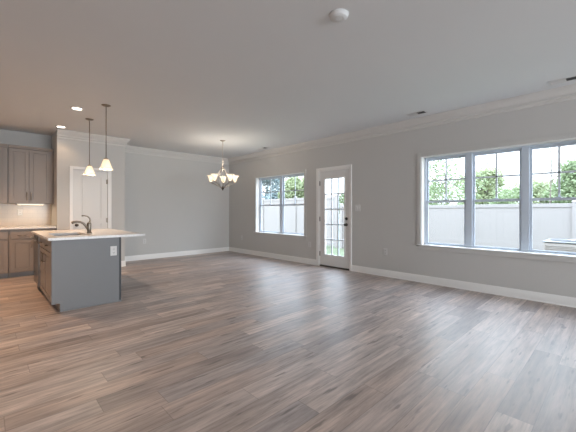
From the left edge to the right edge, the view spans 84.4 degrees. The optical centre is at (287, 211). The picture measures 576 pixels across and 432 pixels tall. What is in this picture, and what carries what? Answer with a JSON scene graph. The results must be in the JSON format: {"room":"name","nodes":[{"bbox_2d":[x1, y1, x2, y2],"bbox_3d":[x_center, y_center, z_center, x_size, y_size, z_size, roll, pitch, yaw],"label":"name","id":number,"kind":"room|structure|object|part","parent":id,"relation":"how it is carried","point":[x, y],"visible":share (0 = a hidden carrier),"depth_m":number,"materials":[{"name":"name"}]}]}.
{"room":"empty living room","nodes":[
{"label":"empty living room","id":0,"kind":"room"},
{"bbox_2d":[51,130,124,260],"bbox_3d":[-4.200,-0.181,6.703,1.193,2.740,0.700,0,0,-44],"label":"wall","id":1,"kind":"structure","parent":0,"point":[67,153],"depth_m":6.35,"materials":[{"name":"paint"}]},
{"bbox_2d":[70,166,111,229],"bbox_3d":[-3.971,0.156,6.418,0.735,2.067,0.106,0,0,-44],"label":"door","id":2,"kind":"structure","parent":1,"relation":"in","point":[88,194],"depth_m":6.43,"materials":[{"name":"white paint"}]},
{"bbox_2d":[121,247,315,266],"bbox_3d":[-1.781,1.129,7.092,3.357,0.120,3.473,0,0,-44],"label":"baseboard","id":3,"kind":"structure","parent":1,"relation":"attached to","point":[212,250],"depth_m":8.14,"materials":[{"name":"white paint"}]},
{"bbox_2d":[0,129,228,255],"bbox_3d":[-4.902,-0.181,6.655,8.480,2.740,0.200,0,0,-44],"label":"wall","id":4,"kind":"structure","parent":0,"point":[174,202],"depth_m":8.27,"materials":[{"name":"paint"}]},
{"bbox_2d":[0,143,7,202],"bbox_3d":[-5.569,-0.686,5.628,0.896,1.079,0.358,0,0,-44],"label":"upper cabinet","id":5,"kind":"object","parent":4,"relation":"attached to","point":[3,147],"visible":1,"depth_m":5.79,"materials":[{"name":"brown wood"}]},
{"bbox_2d":[0,203,50,226],"bbox_3d":[-6.312,0.074,5.167,3.983,0.440,0.010,0,0,-44],"label":"backsplash","id":6,"kind":"structure","parent":4,"relation":"attached to","point":[33,215],"depth_m":6.25,"materials":[{"name":"tile"}]},
{"bbox_2d":[17,209,22,215],"bbox_3d":[-5.222,0.024,6.192,0.076,0.122,0.009,0,0,-44],"label":"wall outlet","id":7,"kind":"object","parent":6,"relation":"attached to","point":[19,211],"visible":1,"depth_m":6.19,"materials":[{"name":"white plastic"}]},
{"bbox_2d":[8,144,53,203],"bbox_3d":[-4.994,-0.686,6.175,0.679,1.079,0.358,0,0,-44],"label":"upper cabinet","id":8,"kind":"object","parent":4,"relation":"attached to","point":[30,169],"visible":0.98,"depth_m":6.06,"materials":[{"name":"brown wood"}]},
{"bbox_3d":[-5.035,-0.658,5.948,0.281,1.010,0.020,0,0,-44],"label":"door","id":9,"kind":"part","parent":8,"relation":"part of","materials":[{"name":"brown wood"}]},
{"bbox_2d":[16,203,43,204],"bbox_3d":[-4.966,-0.134,6.128,0.410,0.026,0.115,0,0,-44],"label":"light","id":10,"kind":"object","parent":8,"relation":"attached to","point":[16,203],"visible":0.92,"depth_m":6.05,"materials":[{"name":"white plastic"}]},
{"bbox_3d":[-4.894,-1.198,6.070,0.679,0.055,0.058,0,0,-44],"label":"cabinet crown","id":11,"kind":"part","parent":8,"relation":"part of","materials":[{"name":"brown wood"}]},
{"bbox_3d":[-4.814,-0.658,6.159,0.317,1.010,0.020,0,0,-44],"label":"door","id":12,"kind":"part","parent":8,"relation":"part of","materials":[{"name":"brown wood"}]},
{"bbox_2d":[0,251,575,431],"bbox_3d":[0.435,1.239,1.174,8.650,0.100,15.500,0,0,-44],"label":"floor","id":13,"kind":"structure","parent":0,"point":[226,341],"depth_m":2.60,"materials":[{"name":"brown wood"}]},
{"bbox_2d":[0,230,8,278],"bbox_3d":[-5.463,0.757,5.517,0.896,0.864,0.652,0,0,-44],"label":"base cabinet","id":14,"kind":"object","parent":13,"relation":"on","point":[4,234],"visible":0.99,"depth_m":5.58,"materials":[{"name":"brown wood"}]},
{"bbox_3d":[-5.109,0.433,5.464,0.428,0.132,0.020,0,0,-44],"label":"drawer","id":15,"kind":"part","parent":14,"relation":"part of","materials":[{"name":"brown wood"}]},
{"bbox_3d":[-5.109,0.802,5.464,0.428,0.569,0.020,0,0,-44],"label":"door","id":16,"kind":"part","parent":14,"relation":"part of","materials":[{"name":"brown wood"}]},
{"bbox_2d":[9,228,55,277],"bbox_3d":[-4.888,0.757,6.064,0.679,0.864,0.652,0,0,-44],"label":"base cabinet","id":17,"kind":"object","parent":13,"relation":"on","point":[21,244],"visible":0.41,"depth_m":5.75,"materials":[{"name":"brown wood"}]},
{"bbox_3d":[-4.811,0.433,5.748,0.318,0.132,0.020,0,0,-44],"label":"drawer","id":18,"kind":"part","parent":17,"relation":"part of","materials":[{"name":"brown wood"}]},
{"bbox_3d":[-4.811,0.802,5.748,0.318,0.569,0.020,0,0,-44],"label":"door","id":19,"kind":"part","parent":17,"relation":"part of","materials":[{"name":"brown wood"}]},
{"bbox_2d":[0,225,55,229],"bbox_3d":[-6.049,0.308,4.961,3.883,0.030,0.648,0,0,-44],"label":"countertop","id":20,"kind":"structure","parent":17,"relation":"on","point":[48,226],"depth_m":5.85,"materials":[{"name":"stone"}]},
{"bbox_2d":[31,234,40,285],"bbox_3d":[-3.519,0.768,4.958,0.738,0.843,0.575,0,0,-44],"label":"dishwasher","id":21,"kind":"object","parent":13,"relation":"on","point":[37,246],"visible":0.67,"depth_m":4.59,"materials":[{"name":"silver metal"}]},
{"bbox_3d":[-3.740,0.767,4.749,0.044,0.615,0.572,0,0,-44],"label":"door","id":22,"kind":"part","parent":21,"relation":"part of","materials":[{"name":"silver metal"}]},
{"bbox_2d":[37,234,121,311],"bbox_3d":[-3.093,0.766,4.572,0.778,0.847,1.773,0,0,-44],"label":"kitchen island","id":23,"kind":"object","parent":13,"relation":"on","point":[77,273],"visible":0.85,"depth_m":3.94,"materials":[{"name":"grey wood"}]},
{"bbox_3d":[-3.351,0.425,4.342,0.020,0.128,0.510,0,0,-44],"label":"drawer","id":24,"kind":"part","parent":23,"relation":"part of","materials":[{"name":"brown wood"}]},
{"bbox_3d":[-3.351,0.793,4.342,0.020,0.577,0.510,0,0,-44],"label":"door","id":25,"kind":"part","parent":23,"relation":"part of","materials":[{"name":"brown wood"}]},
{"bbox_3d":[-2.985,0.425,3.958,0.020,0.128,0.530,0,0,-44],"label":"drawer","id":26,"kind":"part","parent":23,"relation":"part of","materials":[{"name":"brown wood"}]},
{"bbox_3d":[-2.985,0.793,3.958,0.020,0.577,0.530,0,0,-44],"label":"door","id":27,"kind":"part","parent":23,"relation":"part of","materials":[{"name":"brown wood"}]},
{"bbox_2d":[32,228,144,240],"bbox_3d":[-2.990,0.326,4.678,1.078,0.030,1.820,0,0,-44],"label":"island countertop","id":28,"kind":"structure","parent":23,"relation":"on","point":[96,233],"depth_m":4.42,"materials":[{"name":"stone"}]},
{"bbox_2d":[71,215,91,232],"bbox_3d":[-2.870,0.183,4.420,0.249,0.256,0.068,0,0,-44],"label":"kitchen faucet","id":29,"kind":"object","parent":28,"relation":"on","point":[88,226],"visible":0.91,"depth_m":4.46,"materials":[{"name":"silver metal"}]},
{"bbox_3d":[-2.881,0.198,4.410,0.221,0.137,0.037,0,0,-44],"label":"spout","id":30,"kind":"part","parent":29,"relation":"part of","materials":[{"name":"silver metal"}]},
{"bbox_3d":[-2.442,1.180,3.974,0.661,0.018,0.010,0,0,-44],"label":"shoe moulding","id":31,"kind":"part","parent":23,"relation":"part of","materials":[{"name":"wood"}]},
{"bbox_2d":[110,246,116,255],"bbox_3d":[-2.271,0.517,4.137,0.076,0.122,0.009,0,0,-44],"label":"island outlet","id":32,"kind":"object","parent":23,"relation":"attached to","point":[113,249],"visible":1,"depth_m":4.13,"materials":[{"name":"white plastic"}]},
{"bbox_3d":[-2.825,0.766,4.837,0.026,0.847,1.759,0,0,-44],"label":"panel","id":33,"kind":"part","parent":23,"relation":"part of","materials":[{"name":"grey wood"}]},
{"bbox_2d":[0,0,575,158],"bbox_3d":[0.435,-1.601,1.174,8.650,0.100,15.500,0,0,-44],"label":"ceiling","id":34,"kind":"structure","parent":0,"point":[184,76],"depth_m":3.38,"materials":[{"name":"paint"}]},
{"bbox_2d":[70,107,83,110],"bbox_3d":[-3.188,-1.546,4.800,0.184,0.008,0.184,0,0,-44],"label":"recessed light","id":35,"kind":"object","parent":34,"relation":"in","point":[73,108],"visible":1,"depth_m":4.79,"materials":[{"name":"white plastic"}]},
{"bbox_2d":[84,118,95,175],"bbox_3d":[-3.350,-1.079,5.362,0.182,0.942,0.182,0,0,-21],"label":"pendant light","id":36,"kind":"object","parent":34,"relation":"hanging from","point":[89,170],"visible":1,"depth_m":5.35,"materials":[{"name":"white glass"}]},
{"bbox_3d":[-3.350,-1.156,5.362,0.011,0.750,0.011,0,0,24],"label":"stem","id":37,"kind":"part","parent":36,"relation":"part of","materials":[{"name":"brown metal"}]},
{"bbox_3d":[-3.350,-0.684,5.362,0.182,0.153,0.182,0,0,24],"label":"lamp shade","id":38,"kind":"part","parent":36,"relation":"part of","materials":[{"name":"white glass"}]},
{"bbox_2d":[99,104,112,170],"bbox_3d":[-2.663,-1.078,4.652,0.182,0.945,0.182,0,0,-21],"label":"pendant light","id":39,"kind":"object","parent":34,"relation":"hanging from","point":[105,165],"visible":1,"depth_m":4.63,"materials":[{"name":"white glass"}]},
{"bbox_3d":[-2.663,-0.681,4.652,0.182,0.153,0.182,0,0,24],"label":"lamp shade","id":40,"kind":"part","parent":39,"relation":"part of","materials":[{"name":"white glass"}]},
{"bbox_3d":[-2.663,-1.154,4.652,0.011,0.753,0.011,0,0,24],"label":"stem","id":41,"kind":"part","parent":39,"relation":"part of","materials":[{"name":"brown metal"}]},
{"bbox_2d":[207,140,237,189],"bbox_3d":[-1.413,-1.000,6.958,0.711,1.100,0.690,0,0,-44],"label":"chandelier","id":42,"kind":"object","parent":34,"relation":"hanging from","point":[213,176],"visible":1,"depth_m":6.96,"materials":[{"name":"white glass"}]},
{"bbox_3d":[-1.555,-0.721,6.728,0.188,0.136,0.188,0,0,-44],"label":"lamp shade","id":43,"kind":"part","parent":42,"relation":"part of","materials":[{"name":"white glass"}]},
{"bbox_3d":[-1.476,-0.721,7.245,0.188,0.136,0.188,0,0,-44],"label":"lamp shade","id":44,"kind":"part","parent":42,"relation":"part of","materials":[{"name":"white glass"}]},
{"bbox_3d":[-1.236,-0.721,6.780,0.188,0.136,0.188,0,0,-44],"label":"lamp shade","id":45,"kind":"part","parent":42,"relation":"part of","materials":[{"name":"white glass"}]},
{"bbox_3d":[-1.187,-0.721,7.100,0.188,0.136,0.188,0,0,-44],"label":"lamp shade","id":46,"kind":"part","parent":42,"relation":"part of","materials":[{"name":"white glass"}]},
{"bbox_2d":[329,8,348,22],"bbox_3d":[0.402,-1.534,2.505,0.152,0.032,0.152,0,0,-44],"label":"smoke detector","id":47,"kind":"object","parent":34,"relation":"attached to","point":[339,15],"visible":1,"depth_m":2.48,"materials":[{"name":"plastic"}]},
{"bbox_2d":[406,110,427,116],"bbox_3d":[2.043,-1.546,5.039,0.150,0.009,0.300,0,0,-44],"label":"ceiling vent","id":48,"kind":"object","parent":34,"relation":"in","point":[423,111],"visible":1,"depth_m":5.03,"materials":[{"name":"white plastic"}]},
{"bbox_2d":[548,75,575,85],"bbox_3d":[3.271,-1.546,3.751,0.150,0.009,0.300,0,0,-44],"label":"ceiling vent","id":49,"kind":"object","parent":34,"relation":"in","point":[571,78],"visible":1,"depth_m":3.76,"materials":[{"name":"white plastic"}]},
{"bbox_2d":[229,99,575,297],"bbox_3d":[3.506,-0.181,4.098,0.170,2.740,15.500,0,0,-44],"label":"wall","id":50,"kind":"structure","parent":0,"point":[384,168],"depth_m":5.62,"materials":[{"name":"paint"}]},
{"bbox_2d":[254,169,305,238],"bbox_3d":[-0.197,-0.157,7.960,0.195,1.603,1.956,0,0,-44],"label":"window","id":51,"kind":"structure","parent":50,"relation":"in","point":[258,179],"depth_m":7.99,"materials":[{"name":"paint"}]},
{"bbox_3d":[-0.465,0.187,8.329,0.020,0.717,0.820,0,0,-44],"label":"sash","id":52,"kind":"part","parent":51,"relation":"part of","materials":[{"name":"white plastic"}]},
{"bbox_3d":[-0.449,-0.499,8.345,0.020,0.727,0.820,0,0,-44],"label":"sash","id":53,"kind":"part","parent":51,"relation":"part of","materials":[{"name":"clear glass"}]},
{"bbox_3d":[-0.217,0.565,7.941,0.140,0.016,1.956,0,0,-44],"label":"sill","id":54,"kind":"part","parent":51,"relation":"part of","materials":[{"name":"white paint"}]},
{"bbox_3d":[0.175,-0.499,7.690,0.020,0.727,0.820,0,0,-44],"label":"sash","id":55,"kind":"part","parent":51,"relation":"part of","materials":[{"name":"clear glass"}]},
{"bbox_3d":[0.159,0.187,7.675,0.020,0.717,0.820,0,0,-44],"label":"sash","id":56,"kind":"part","parent":51,"relation":"part of","materials":[{"name":"white plastic"}]},
{"bbox_2d":[57,84,575,164],"bbox_3d":[1.889,-1.468,2.559,4.295,0.166,15.100,0,0,-44],"label":"trim","id":57,"kind":"structure","parent":50,"relation":"attached to","point":[568,92],"depth_m":5.88,"materials":[{"name":"paint"}]},
{"bbox_2d":[316,164,351,270],"bbox_3d":[0.990,0.129,6.691,0.237,2.120,0.929,0,0,-44],"label":"door","id":58,"kind":"structure","parent":50,"relation":"in","point":[344,262],"depth_m":6.67,"materials":[{"name":"white paint"}]},
{"bbox_3d":[0.968,0.119,6.642,0.012,1.654,0.557,0,0,-44],"label":"glass frame","id":59,"kind":"part","parent":58,"relation":"part of","materials":[{"name":"clear glass"}]},
{"bbox_2d":[355,205,359,210],"bbox_3d":[1.363,-0.061,6.217,0.010,0.122,0.120,0,0,-44],"label":"light switch","id":60,"kind":"object","parent":50,"relation":"attached to","point":[357,207],"visible":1,"depth_m":6.22,"materials":[{"name":"white plastic"}]},
{"bbox_2d":[351,265,575,307],"bbox_3d":[4.953,1.129,2.438,0.024,0.120,10.698,0,0,-44],"label":"baseboard","id":61,"kind":"structure","parent":50,"relation":"attached to","point":[496,290],"depth_m":4.70,"materials":[{"name":"white paint"}]},
{"bbox_2d":[416,133,575,262],"bbox_3d":[3.000,-0.162,4.604,0.195,1.613,2.256,0,0,-44],"label":"window","id":62,"kind":"structure","parent":50,"relation":"in","point":[526,147],"depth_m":4.65,"materials":[{"name":"paint"}]},
{"bbox_3d":[2.559,0.184,5.155,0.020,0.722,0.618,0,0,-44],"label":"sash","id":63,"kind":"part","parent":62,"relation":"part of","materials":[{"name":"white plastic"}]},
{"bbox_3d":[2.575,-0.507,5.170,0.020,0.732,0.618,0,0,-44],"label":"sash","id":64,"kind":"part","parent":62,"relation":"part of","materials":[{"name":"white plastic"}]},
{"bbox_3d":[2.980,0.565,4.585,0.140,0.016,2.256,0,0,-44],"label":"sill","id":65,"kind":"part","parent":62,"relation":"part of","materials":[{"name":"white paint"}]},
{"bbox_3d":[3.043,0.184,4.646,0.020,0.722,0.618,0,0,-44],"label":"sash","id":66,"kind":"part","parent":62,"relation":"part of","materials":[{"name":"clear glass"}]},
{"bbox_3d":[3.059,-0.507,4.661,0.020,0.732,0.618,0,0,-44],"label":"sash","id":67,"kind":"part","parent":62,"relation":"part of","materials":[{"name":"white plastic"}]},
{"bbox_3d":[3.528,0.184,4.137,0.020,0.722,0.618,0,0,-44],"label":"sash","id":68,"kind":"part","parent":62,"relation":"part of","materials":[{"name":"clear glass"}]},
{"bbox_3d":[3.544,-0.507,4.152,0.020,0.732,0.618,0,0,-44],"label":"sash","id":69,"kind":"part","parent":62,"relation":"part of","materials":[{"name":"white plastic"}]},
{"label":"outside","id":70,"kind":"structure","parent":0,"visible":0},
{"bbox_2d":[326,218,343,255],"bbox_3d":[16.972,1.689,36.880,64.550,0.300,90.000,0,0,-44],"label":"lawn","id":71,"kind":"structure","parent":70,"point":[328,248],"depth_m":12.75,"materials":[{"name":"green plant"}]},
{"bbox_2d":[262,179,279,198],"bbox_3d":[-1.792,-1.784,31.507,5.673,6.652,4.621,0,0,-5],"label":"tree","id":72,"kind":"object","parent":71,"relation":"on","point":[275,183],"visible":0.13,"depth_m":30.58,"materials":[{"name":"green plant"}]},
{"bbox_2d":[277,176,303,198],"bbox_3d":[0.682,-0.713,25.299,3.781,4.513,3.935,0,0,-44],"label":"tree","id":73,"kind":"object","parent":71,"relation":"on","point":[290,183],"visible":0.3,"depth_m":24.14,"materials":[{"name":"green plant"}]},
{"bbox_2d":[261,194,336,247],"bbox_3d":[-2.182,0.409,17.878,0.144,2.260,12.444,0,0,-44],"label":"vinyl fence","id":74,"kind":"object","parent":71,"relation":"on","point":[270,215],"visible":0.23,"depth_m":15.39,"materials":[{"name":"white plastic"}]},
{"bbox_3d":[-1.333,0.439,16.987,0.120,2.200,0.120,0,0,-44],"label":"post","id":75,"kind":"part","parent":74,"relation":"part of","materials":[{"name":"white plastic"}]},
{"bbox_3d":[-0.485,-0.571,16.096,0.060,0.100,2.338,0,0,-44],"label":"rail","id":76,"kind":"part","parent":74,"relation":"part of","materials":[{"name":"white plastic"}]},
{"bbox_3d":[-0.485,0.419,16.096,0.024,1.880,2.338,0,0,-44],"label":"board panel","id":77,"kind":"part","parent":74,"relation":"part of","materials":[{"name":"white plastic"}]},
{"bbox_3d":[0.363,0.439,15.206,0.120,2.200,0.120,0,0,-44],"label":"post","id":78,"kind":"part","parent":74,"relation":"part of","materials":[{"name":"white plastic"}]},
{"bbox_3d":[1.212,-0.571,14.315,0.060,0.100,2.338,0,0,-44],"label":"rail","id":79,"kind":"part","parent":74,"relation":"part of","materials":[{"name":"white plastic"}]},
{"bbox_3d":[1.212,0.419,14.315,0.024,1.880,2.338,0,0,-44],"label":"board panel","id":80,"kind":"part","parent":74,"relation":"part of","materials":[{"name":"white plastic"}]},
{"bbox_3d":[2.060,0.439,13.424,0.120,2.200,0.120,0,0,-44],"label":"post","id":81,"kind":"part","parent":74,"relation":"part of","materials":[{"name":"white plastic"}]},
{"bbox_2d":[334,192,343,217],"bbox_3d":[4.682,-0.274,24.788,2.494,3.638,2.525,0,0,-44],"label":"tree","id":82,"kind":"object","parent":71,"relation":"on","point":[341,195],"visible":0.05,"depth_m":24.75,"materials":[{"name":"green plant"}]},
{"bbox_2d":[429,182,442,204],"bbox_3d":[8.201,-0.354,20.208,3.364,3.797,3.483,0,0,-44],"label":"tree","id":83,"kind":"object","parent":71,"relation":"on","point":[432,182],"visible":0.05,"depth_m":19.63,"materials":[{"name":"green plant"}]},
{"bbox_2d":[340,200,575,249],"bbox_3d":[6.369,0.619,8.828,0.144,1.840,12.144,0,0,-44],"label":"vinyl fence","id":84,"kind":"object","parent":71,"relation":"on","point":[496,225],"visible":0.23,"depth_m":9.10,"materials":[{"name":"white plastic"}]},
{"bbox_3d":[2.231,0.649,13.172,0.120,1.780,0.120,0,0,-44],"label":"post","id":85,"kind":"part","parent":84,"relation":"part of","materials":[{"name":"white plastic"}]},
{"bbox_3d":[3.058,0.629,12.304,0.024,1.460,2.278,0,0,-44],"label":"board panel","id":86,"kind":"part","parent":84,"relation":"part of","materials":[{"name":"white plastic"}]},
{"bbox_3d":[4.713,-0.151,10.566,0.060,0.100,2.278,0,0,-44],"label":"rail","id":87,"kind":"part","parent":84,"relation":"part of","materials":[{"name":"white plastic"}]},
{"bbox_3d":[4.713,0.629,10.566,0.024,1.460,2.278,0,0,-44],"label":"board panel","id":88,"kind":"part","parent":84,"relation":"part of","materials":[{"name":"white plastic"}]},
{"bbox_3d":[6.369,-0.151,8.828,0.060,0.100,2.278,0,0,-44],"label":"rail","id":89,"kind":"part","parent":84,"relation":"part of","materials":[{"name":"white plastic"}]},
{"bbox_3d":[6.369,0.629,8.828,0.024,1.460,2.278,0,0,-44],"label":"board panel","id":90,"kind":"part","parent":84,"relation":"part of","materials":[{"name":"white plastic"}]},
{"bbox_3d":[7.196,0.649,7.959,0.120,1.780,0.120,0,0,-44],"label":"post","id":91,"kind":"part","parent":84,"relation":"part of","materials":[{"name":"white plastic"}]},
{"bbox_2d":[429,157,489,204],"bbox_3d":[6.029,-0.657,12.064,2.336,4.395,2.574,0,0,-27],"label":"tree","id":92,"kind":"object","parent":71,"relation":"on","point":[441,186],"visible":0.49,"depth_m":12.02,"materials":[{"name":"green plant"}]},
{"bbox_2d":[455,166,505,204],"bbox_3d":[10.867,-0.462,17.631,2.687,4.011,2.644,0,0,11],"label":"tree","id":93,"kind":"object","parent":71,"relation":"on","point":[490,189],"visible":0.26,"depth_m":17.08,"materials":[{"name":"green plant"}]},
{"bbox_2d":[489,184,519,203],"bbox_3d":[9.712,0.163,13.922,2.287,2.766,2.292,0,0,-44],"label":"tree","id":94,"kind":"object","parent":71,"relation":"on","point":[507,193],"visible":0.17,"depth_m":13.48,"materials":[{"name":"green plant"}]},
{"bbox_2d":[513,177,566,203],"bbox_3d":[15.476,-0.318,19.415,3.545,3.727,3.290,0,0,-21],"label":"tree","id":95,"kind":"object","parent":71,"relation":"on","point":[538,188],"visible":0.08,"depth_m":18.98,"materials":[{"name":"green plant"}]},
{"bbox_2d":[535,147,565,203],"bbox_3d":[7.795,-0.441,9.495,0.721,3.962,0.765,0,0,23],"label":"sapling","id":96,"kind":"object","parent":71,"relation":"on","point":[550,151],"visible":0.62,"depth_m":9.46,"materials":[{"name":"green plant"}]},
{"bbox_2d":[540,156,575,203],"bbox_3d":[13.164,-0.517,14.415,2.710,4.123,2.805,0,0,32],"label":"tree","id":97,"kind":"object","parent":71,"relation":"on","point":[569,179],"visible":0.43,"depth_m":14.13,"materials":[{"name":"green plant"}]},
{"bbox_2d":[542,238,575,252],"bbox_3d":[5.860,1.058,6.534,1.000,0.962,1.000,0,0,-44],"label":"air conditioner","id":98,"kind":"object","parent":71,"relation":"on","point":[562,245],"visible":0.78,"depth_m":6.39,"materials":[{"name":"metal"}]}
]}

